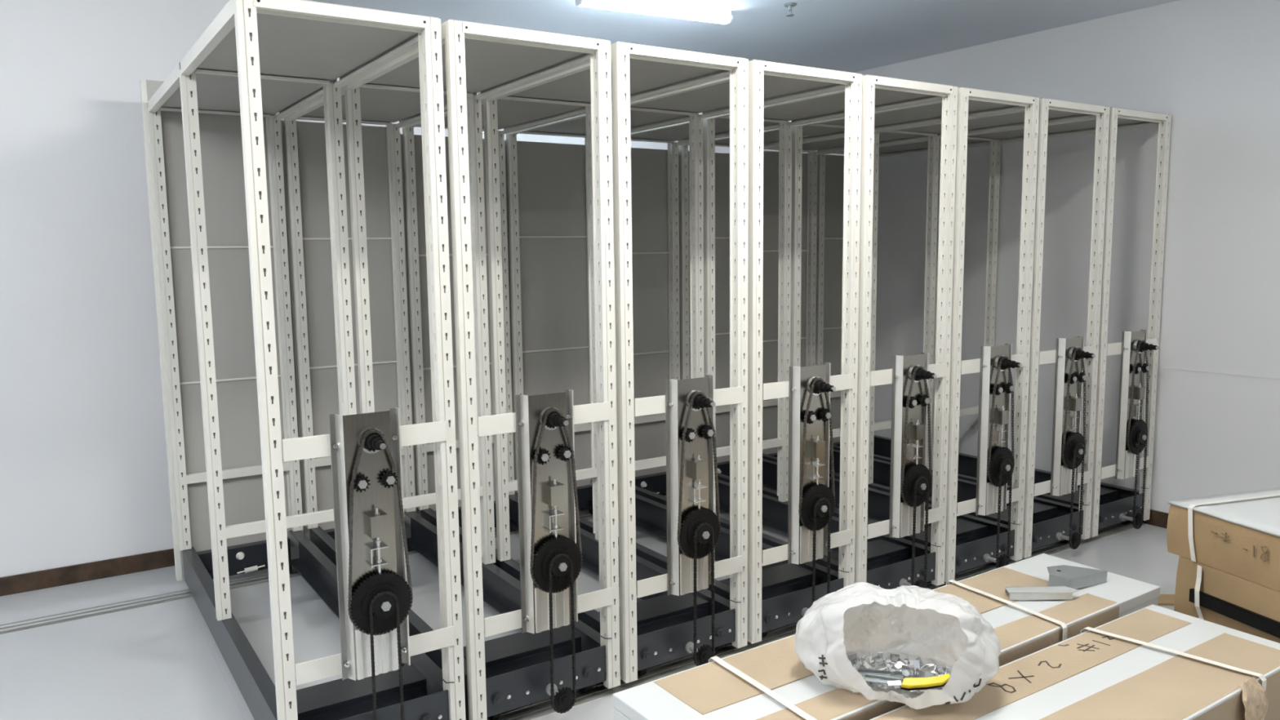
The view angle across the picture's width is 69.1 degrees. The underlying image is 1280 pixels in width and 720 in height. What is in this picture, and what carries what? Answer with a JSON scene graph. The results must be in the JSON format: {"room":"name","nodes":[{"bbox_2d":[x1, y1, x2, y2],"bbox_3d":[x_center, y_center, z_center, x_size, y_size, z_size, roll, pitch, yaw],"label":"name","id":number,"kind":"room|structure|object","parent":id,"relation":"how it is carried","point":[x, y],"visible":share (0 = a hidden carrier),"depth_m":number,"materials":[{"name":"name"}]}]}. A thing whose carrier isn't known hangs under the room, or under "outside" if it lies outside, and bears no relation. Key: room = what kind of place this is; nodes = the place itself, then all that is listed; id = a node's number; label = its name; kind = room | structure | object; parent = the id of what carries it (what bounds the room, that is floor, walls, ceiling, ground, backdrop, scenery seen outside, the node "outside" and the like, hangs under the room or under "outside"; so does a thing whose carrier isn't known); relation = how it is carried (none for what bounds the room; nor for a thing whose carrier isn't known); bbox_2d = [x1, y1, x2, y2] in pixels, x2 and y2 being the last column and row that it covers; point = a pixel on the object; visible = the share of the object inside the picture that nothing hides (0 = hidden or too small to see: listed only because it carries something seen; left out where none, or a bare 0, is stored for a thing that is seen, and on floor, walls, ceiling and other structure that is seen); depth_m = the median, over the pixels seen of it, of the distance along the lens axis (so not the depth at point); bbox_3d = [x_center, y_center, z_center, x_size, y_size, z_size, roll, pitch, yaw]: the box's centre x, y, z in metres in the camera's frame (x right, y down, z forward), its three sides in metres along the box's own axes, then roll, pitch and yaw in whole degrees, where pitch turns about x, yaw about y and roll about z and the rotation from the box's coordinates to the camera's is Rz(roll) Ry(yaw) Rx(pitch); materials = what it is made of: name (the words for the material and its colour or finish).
{"room":"archive storage room","nodes":[
{"label":"archive storage room","id":0,"kind":"room"},
{"bbox_2d":[0,0,837,577],"bbox_3d":[-2.413,-0.384,4.787,9.600,3.115,0.100,-5,8,-33],"label":"wall","id":1,"kind":"structure","parent":0,"point":[84,469],"depth_m":4.52,"materials":[{"name":"white paint"}]},
{"bbox_2d":[0,548,174,596],"bbox_3d":[-2.366,1.023,4.906,9.400,0.091,0.012,-5,8,-33],"label":"baseboard","id":2,"kind":"structure","parent":1,"relation":"attached to","point":[59,576],"depth_m":4.64,"materials":[{"name":"brown wood"}]},
{"bbox_2d":[0,485,1180,719],"bbox_3d":[0.148,1.536,1.130,9.400,0.100,9.140,-5,8,-33],"label":"floor","id":3,"kind":"structure","parent":0,"point":[159,661],"depth_m":3.94,"materials":[{"name":"concrete"}]},
{"bbox_2d":[0,484,764,634],"bbox_3d":[-1.853,1.089,4.662,8.780,0.006,0.115,-5,8,-33],"label":"floor track","id":4,"kind":"object","parent":3,"relation":"on","point":[100,610],"visible":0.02,"depth_m":4.30,"materials":[{"name":"metal"}]},
{"bbox_2d":[466,521,1145,719],"bbox_3d":[-0.776,1.268,3.039,8.780,0.006,0.135,-5,8,-33],"label":"floor track","id":5,"kind":"object","parent":3,"relation":"on","point":[529,712],"visible":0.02,"depth_m":3.65,"materials":[{"name":"metal"}]},
{"bbox_2d":[139,0,466,719],"bbox_3d":[-1.401,-0.008,3.619,0.615,2.406,2.347,-5,8,-33],"label":"frame","id":6,"kind":"object","parent":5,"relation":"on","point":[212,132],"visible":1,"depth_m":3.25,"materials":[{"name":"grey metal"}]},
{"bbox_2d":[280,19,620,719],"bbox_3d":[-0.881,-0.001,3.941,0.596,2.304,2.306,-5,8,-33],"label":"frame","id":7,"kind":"object","parent":5,"relation":"on","point":[555,655],"visible":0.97,"depth_m":3.36,"materials":[{"name":"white metal"}]},
{"bbox_2d":[400,41,748,683],"bbox_3d":[-0.380,-0.046,4.269,0.596,2.304,2.306,-5,8,-33],"label":"frame","id":8,"kind":"object","parent":5,"relation":"on","point":[677,617],"visible":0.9,"depth_m":3.59,"materials":[{"name":"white metal"}]},
{"bbox_2d":[504,59,862,644],"bbox_3d":[0.120,-0.090,4.596,0.596,2.304,2.306,-5,8,-33],"label":"frame","id":9,"kind":"object","parent":5,"relation":"on","point":[547,214],"visible":0.7,"depth_m":4.05,"materials":[{"name":"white metal"}]},
{"bbox_2d":[630,74,958,589],"bbox_3d":[0.621,-0.135,4.923,0.596,2.304,2.306,-5,8,-33],"label":"frame","id":10,"kind":"object","parent":5,"relation":"on","point":[886,560],"visible":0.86,"depth_m":4.43,"materials":[{"name":"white metal"}]},
{"bbox_2d":[678,87,1039,582],"bbox_3d":[1.122,-0.180,5.251,0.596,2.304,2.306,-5,8,-33],"label":"frame","id":11,"kind":"object","parent":5,"relation":"on","point":[971,541],"visible":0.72,"depth_m":4.55,"materials":[{"name":"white metal"}]},
{"bbox_2d":[762,97,1110,558],"bbox_3d":[1.623,-0.225,5.578,0.596,2.304,2.306,-5,8,-33],"label":"frame","id":12,"kind":"object","parent":5,"relation":"on","point":[1046,522],"visible":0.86,"depth_m":4.98,"materials":[{"name":"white metal"}]},
{"bbox_2d":[815,106,1171,537],"bbox_3d":[2.124,-0.270,5.905,0.596,2.304,2.306,-5,8,-33],"label":"frame","id":13,"kind":"object","parent":5,"relation":"on","point":[1111,504],"visible":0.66,"depth_m":5.27,"materials":[{"name":"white metal"}]},
{"bbox_2d":[613,553,1160,719],"bbox_3d":[0.936,1.047,3.107,2.142,0.389,0.504,-5,8,-34],"label":"cardboard box","id":14,"kind":"object","parent":3,"relation":"on","point":[769,681],"depth_m":2.95,"materials":[{"name":"brown cardboard"}]},
{"bbox_2d":[794,582,1000,709],"bbox_3d":[0.756,0.803,2.742,0.583,0.276,0.406,2,7,18],"label":"plastic bag","id":15,"kind":"object","parent":14,"relation":"on","point":[938,628],"visible":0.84,"depth_m":2.70,"materials":[{"name":"white plastic"}]},
{"bbox_2d":[848,657,856,666],"bbox_3d":[0.630,0.904,2.784,0.032,0.028,0.020,-2,7,-14],"label":"cleat","id":16,"kind":"object","parent":15,"relation":"in","point":[853,660],"visible":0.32,"depth_m":2.78,"materials":[{"name":"metal"}]},
{"bbox_2d":[848,653,858,662],"bbox_3d":[0.649,0.907,2.821,0.030,0.025,0.022,-2,7,-14],"label":"cleat","id":17,"kind":"object","parent":15,"relation":"in","point":[853,655],"visible":0.54,"depth_m":2.83,"materials":[{"name":"metal"}]},
{"bbox_2d":[853,656,864,666],"bbox_3d":[0.654,0.901,2.771,0.038,0.025,0.018,-6,8,-37],"label":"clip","id":18,"kind":"object","parent":15,"relation":"in","point":[862,659],"visible":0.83,"depth_m":2.78,"materials":[{"name":"metal"}]},
{"bbox_2d":[855,662,866,669],"bbox_3d":[0.654,0.904,2.735,0.038,0.029,0.017,-3,7,-20],"label":"clip","id":19,"kind":"object","parent":15,"relation":"in","point":[858,665],"visible":0.48,"depth_m":2.73,"materials":[{"name":"metal"}]},
{"bbox_2d":[860,658,869,666],"bbox_3d":[0.664,0.899,2.759,0.026,0.031,0.034,-3,7,-20],"label":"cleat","id":20,"kind":"object","parent":15,"relation":"in","point":[868,660],"visible":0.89,"depth_m":2.76,"materials":[{"name":"metal"}]},
{"bbox_2d":[862,659,876,669],"bbox_3d":[0.675,0.902,2.738,0.040,0.029,0.019,6,9,44],"label":"clip","id":21,"kind":"object","parent":15,"relation":"in","point":[865,664],"visible":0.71,"depth_m":2.74,"materials":[{"name":"metal"}]},
{"bbox_2d":[867,652,872,660],"bbox_3d":[0.691,0.898,2.798,0.020,0.036,0.037,1,7,11],"label":"cleat","id":22,"kind":"object","parent":15,"relation":"in","point":[870,658],"visible":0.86,"depth_m":2.80,"materials":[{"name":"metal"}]},
{"bbox_2d":[857,667,902,687],"bbox_3d":[0.690,0.913,2.672,0.125,0.049,0.050,-2,7,-8],"label":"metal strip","id":23,"kind":"object","parent":15,"relation":"in","point":[869,683],"depth_m":2.67,"materials":[{"name":"metal"}]},
{"bbox_2d":[888,665,902,675],"bbox_3d":[0.738,0.900,2.685,0.021,0.026,0.038,-6,9,-38],"label":"clip","id":24,"kind":"object","parent":23,"relation":"on","point":[891,668],"visible":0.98,"depth_m":2.70,"materials":[{"name":"metal"}]},
{"bbox_2d":[885,662,892,670],"bbox_3d":[0.721,0.897,2.706,0.021,0.030,0.039,3,8,30],"label":"clip","id":25,"kind":"object","parent":24,"relation":"on","point":[888,664],"visible":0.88,"depth_m":2.72,"materials":[{"name":"metal"}]},
{"bbox_2d":[879,666,888,670],"bbox_3d":[0.704,0.901,2.710,0.037,0.012,0.011,-4,7,-25],"label":"bolt","id":26,"kind":"object","parent":25,"relation":"on","point":[885,668],"visible":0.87,"depth_m":2.71,"materials":[{"name":"metal"}]},
{"bbox_2d":[877,652,883,665],"bbox_3d":[0.720,0.894,2.784,0.018,0.031,0.038,1,7,12],"label":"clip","id":27,"kind":"object","parent":15,"relation":"in","point":[881,654],"visible":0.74,"depth_m":2.79,"materials":[{"name":"metal"}]},
{"bbox_2d":[875,682,888,688],"bbox_3d":[0.691,0.925,2.655,0.039,0.036,0.022,-5,8,-35],"label":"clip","id":28,"kind":"object","parent":15,"relation":"in","point":[883,686],"visible":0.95,"depth_m":2.65,"materials":[{"name":"metal"}]},
{"bbox_2d":[899,654,909,662],"bbox_3d":[0.789,0.897,2.778,0.028,0.029,0.034,1,7,15],"label":"cleat","id":29,"kind":"object","parent":15,"relation":"in","point":[908,656],"visible":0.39,"depth_m":2.78,"materials":[{"name":"metal"}]},
{"label":"bolt","id":30,"kind":"object","parent":29,"relation":"on","visible":0},
{"label":"clip","id":31,"kind":"object","parent":30,"relation":"on","visible":0},
{"bbox_2d":[884,657,889,667],"bbox_3d":[0.728,0.888,2.729,0.020,0.028,0.032,2,7,24],"label":"cleat","id":32,"kind":"object","parent":31,"relation":"on","point":[885,660],"visible":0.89,"depth_m":2.72,"materials":[{"name":"metal"}]},
{"bbox_2d":[901,664,911,676],"bbox_3d":[0.763,0.896,2.683,0.020,0.023,0.028,-7,9,-42],"label":"cleat","id":33,"kind":"object","parent":15,"relation":"in","point":[905,669],"visible":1,"depth_m":2.69,"materials":[{"name":"metal"}]},
{"bbox_2d":[909,659,920,668],"bbox_3d":[0.804,0.891,2.719,0.032,0.033,0.019,2,7,20],"label":"cleat","id":34,"kind":"object","parent":15,"relation":"in","point":[916,662],"visible":0.75,"depth_m":2.72,"materials":[{"name":"metal"}]},
{"bbox_2d":[911,668,924,677],"bbox_3d":[0.799,0.903,2.670,0.024,0.023,0.029,-6,9,-39],"label":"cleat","id":35,"kind":"object","parent":15,"relation":"in","point":[920,673],"visible":0.68,"depth_m":2.67,"materials":[{"name":"metal"}]},
{"bbox_2d":[902,671,917,678],"bbox_3d":[0.774,0.905,2.669,0.037,0.023,0.020,-1,7,-1],"label":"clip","id":36,"kind":"object","parent":35,"relation":"on","point":[915,673],"visible":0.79,"depth_m":2.67,"materials":[{"name":"metal"}]},
{"label":"clip","id":37,"kind":"object","parent":35,"relation":"on","visible":0},
{"bbox_2d":[909,666,919,675],"bbox_3d":[0.794,0.901,2.689,0.040,0.027,0.022,-5,8,-33],"label":"clip","id":38,"kind":"object","parent":37,"relation":"on","point":[911,672],"visible":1,"depth_m":2.68,"materials":[{"name":"metal"}]},
{"bbox_2d":[900,664,914,671],"bbox_3d":[0.778,0.894,2.703,0.020,0.030,0.038,-7,9,-44],"label":"clip","id":39,"kind":"object","parent":38,"relation":"on","point":[912,666],"visible":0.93,"depth_m":2.69,"materials":[{"name":"metal"}]},
{"bbox_2d":[893,657,906,671],"bbox_3d":[0.758,0.889,2.716,0.020,0.031,0.034,-7,9,-42],"label":"cleat","id":40,"kind":"object","parent":39,"relation":"on","point":[900,661],"visible":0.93,"depth_m":2.72,"materials":[{"name":"metal"}]},
{"bbox_2d":[887,673,950,690],"bbox_3d":[0.779,0.895,2.587,0.179,0.039,0.035,-1,7,-2],"label":"utility knife","id":41,"kind":"object","parent":15,"relation":"in","point":[908,683],"visible":0.85,"depth_m":2.58,"materials":[{"name":"yellow plastic"}]},
{"bbox_2d":[915,657,925,669],"bbox_3d":[0.832,0.898,2.756,0.022,0.023,0.037,-1,7,-4],"label":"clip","id":42,"kind":"object","parent":15,"relation":"in","point":[918,658],"visible":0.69,"depth_m":2.77,"materials":[{"name":"metal"}]},
{"bbox_2d":[929,672,935,676],"bbox_3d":[0.841,0.910,2.663,0.034,0.031,0.025,-4,8,-26],"label":"cleat","id":43,"kind":"object","parent":15,"relation":"in","point":[931,674],"visible":0.29,"depth_m":2.67,"materials":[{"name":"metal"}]},
{"bbox_2d":[928,664,940,675],"bbox_3d":[0.853,0.903,2.696,0.020,0.035,0.039,-3,7,-16],"label":"clip","id":44,"kind":"object","parent":15,"relation":"in","point":[931,668],"visible":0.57,"depth_m":2.71,"materials":[{"name":"metal"}]},
{"bbox_2d":[934,665,943,675],"bbox_3d":[0.873,0.907,2.712,0.018,0.018,0.038,5,9,41],"label":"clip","id":45,"kind":"object","parent":15,"relation":"in","point":[935,670],"visible":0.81,"depth_m":2.70,"materials":[{"name":"metal"}]},
{"bbox_2d":[935,665,946,671],"bbox_3d":[0.882,0.905,2.730,0.030,0.024,0.024,1,7,17],"label":"cleat","id":46,"kind":"object","parent":15,"relation":"in","point":[937,668],"visible":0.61,"depth_m":2.72,"materials":[{"name":"metal"}]},
{"bbox_2d":[942,666,951,675],"bbox_3d":[0.898,0.909,2.706,0.019,0.032,0.032,-5,8,-29],"label":"cleat","id":47,"kind":"object","parent":15,"relation":"in","point":[948,669],"visible":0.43,"depth_m":2.71,"materials":[{"name":"metal"}]},
{"label":"cleat","id":48,"kind":"object","parent":15,"relation":"in","visible":0},
{"bbox_2d":[890,656,900,664],"bbox_3d":[0.755,0.890,2.744,0.031,0.025,0.027,-1,7,-1],"label":"cleat","id":49,"kind":"object","parent":48,"relation":"on","point":[893,658],"visible":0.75,"depth_m":2.75,"materials":[{"name":"metal"}]},
{"label":"clip","id":50,"kind":"object","parent":15,"relation":"in","visible":0},
{"label":"bolt","id":51,"kind":"object","parent":50,"relation":"on","visible":0},
{"bbox_2d":[920,671,929,677],"bbox_3d":[0.821,0.905,2.664,0.019,0.033,0.033,-6,8,-37],"label":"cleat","id":52,"kind":"object","parent":51,"relation":"on","point":[926,674],"visible":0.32,"depth_m":2.66,"materials":[{"name":"metal"}]},
{"label":"clip","id":53,"kind":"object","parent":15,"relation":"in","visible":0},
{"bbox_2d":[889,653,899,659],"bbox_3d":[0.758,0.889,2.775,0.031,0.030,0.020,0,7,3],"label":"cleat","id":54,"kind":"object","parent":53,"relation":"on","point":[891,655],"visible":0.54,"depth_m":2.77,"materials":[{"name":"metal"}]},
{"label":"cleat","id":55,"kind":"object","parent":15,"relation":"in","visible":0},
{"bbox_2d":[864,673,903,684],"bbox_3d":[0.701,0.907,2.637,0.124,0.021,0.018,1,7,15],"label":"metal strip","id":56,"kind":"object","parent":55,"relation":"on","point":[869,677],"visible":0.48,"depth_m":2.64,"materials":[{"name":"silver metal"}]},
{"bbox_2d":[869,604,1279,719],"bbox_3d":[1.111,1.135,2.591,2.151,0.330,0.539,-5,8,-33],"label":"cardboard box","id":57,"kind":"object","parent":3,"relation":"on","point":[1152,662],"visible":0.94,"depth_m":2.79,"materials":[{"name":"brown cardboard"}]},
{"bbox_2d":[1158,594,1174,605],"bbox_3d":[2.390,1.087,4.219,0.200,0.012,0.110,0,7,2],"label":"cardboard offcut","id":58,"kind":"object","parent":3,"relation":"on","point":[1164,599],"visible":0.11,"depth_m":4.20,"materials":[{"name":"brown cardboard"}]},
{"bbox_2d":[1173,555,1279,643],"bbox_3d":[2.826,0.992,3.454,1.193,0.371,0.960,-3,7,-18],"label":"carton","id":59,"kind":"object","parent":3,"relation":"on","point":[1204,592],"visible":0.52,"depth_m":3.51,"materials":[{"name":"brown cardboard"}]},
{"bbox_2d":[1166,488,1279,591],"bbox_3d":[2.844,0.692,3.452,1.209,0.220,1.014,-3,7,-18],"label":"carton","id":60,"kind":"object","parent":59,"relation":"on","point":[1235,534],"visible":1,"depth_m":3.55,"materials":[{"name":"brown cardboard"}]},
{"bbox_2d":[306,0,1179,72],"bbox_3d":[0.112,-1.458,0.776,9.400,0.100,9.140,-5,8,-33],"label":"ceiling","id":61,"kind":"structure","parent":0,"point":[851,36],"depth_m":5.41,"materials":[{"name":"paint"}]},
{"bbox_2d":[574,0,733,24],"bbox_3d":[0.090,-1.866,4.934,0.920,0.066,0.071,-4,8,-28],"label":"light","id":62,"kind":"object","parent":61,"relation":"attached to","point":[653,7],"visible":1,"depth_m":4.93,"materials":[{"name":"white plastic"}]},
{"bbox_2d":[783,2,796,16],"bbox_3d":[0.809,-1.888,5.018,0.072,0.059,0.072,-5,8,-33],"label":"sprinkler","id":63,"kind":"object","parent":61,"relation":"attached to","point":[789,5],"visible":1,"depth_m":5.01,"materials":[{"name":"silver metal"}]},
{"bbox_2d":[837,0,1279,513],"bbox_3d":[4.095,-0.315,3.544,0.100,3.115,9.140,-5,8,-33],"label":"wall","id":64,"kind":"structure","parent":0,"point":[1213,66],"depth_m":5.24,"materials":[{"name":"white paint"}]},
{"bbox_2d":[1142,509,1168,528],"bbox_3d":[4.069,1.093,3.675,0.012,0.089,9.128,-5,8,-33],"label":"baseboard","id":65,"kind":"structure","parent":64,"relation":"attached to","point":[1157,518],"depth_m":5.33,"materials":[{"name":"brown wood"}]},
{"bbox_2d":[1164,367,1279,379],"bbox_3d":[4.766,0.345,2.513,0.003,0.004,6.570,-5,8,-33],"label":"trim","id":66,"kind":"structure","parent":64,"relation":"attached to","point":[1165,367],"depth_m":4.98,"materials":[{"name":"white paint"}]},
{"label":"bolt","id":67,"kind":"object","parent":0,"visible":0},
{"label":"clip","id":68,"kind":"object","parent":67,"relation":"on","visible":0},
{"bbox_2d":[873,654,884,665],"bbox_3d":[0.709,0.890,2.754,0.029,0.024,0.024,-6,9,-38],"label":"cleat","id":69,"kind":"object","parent":68,"relation":"on","point":[877,658],"visible":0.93,"depth_m":2.76,"materials":[{"name":"metal"}]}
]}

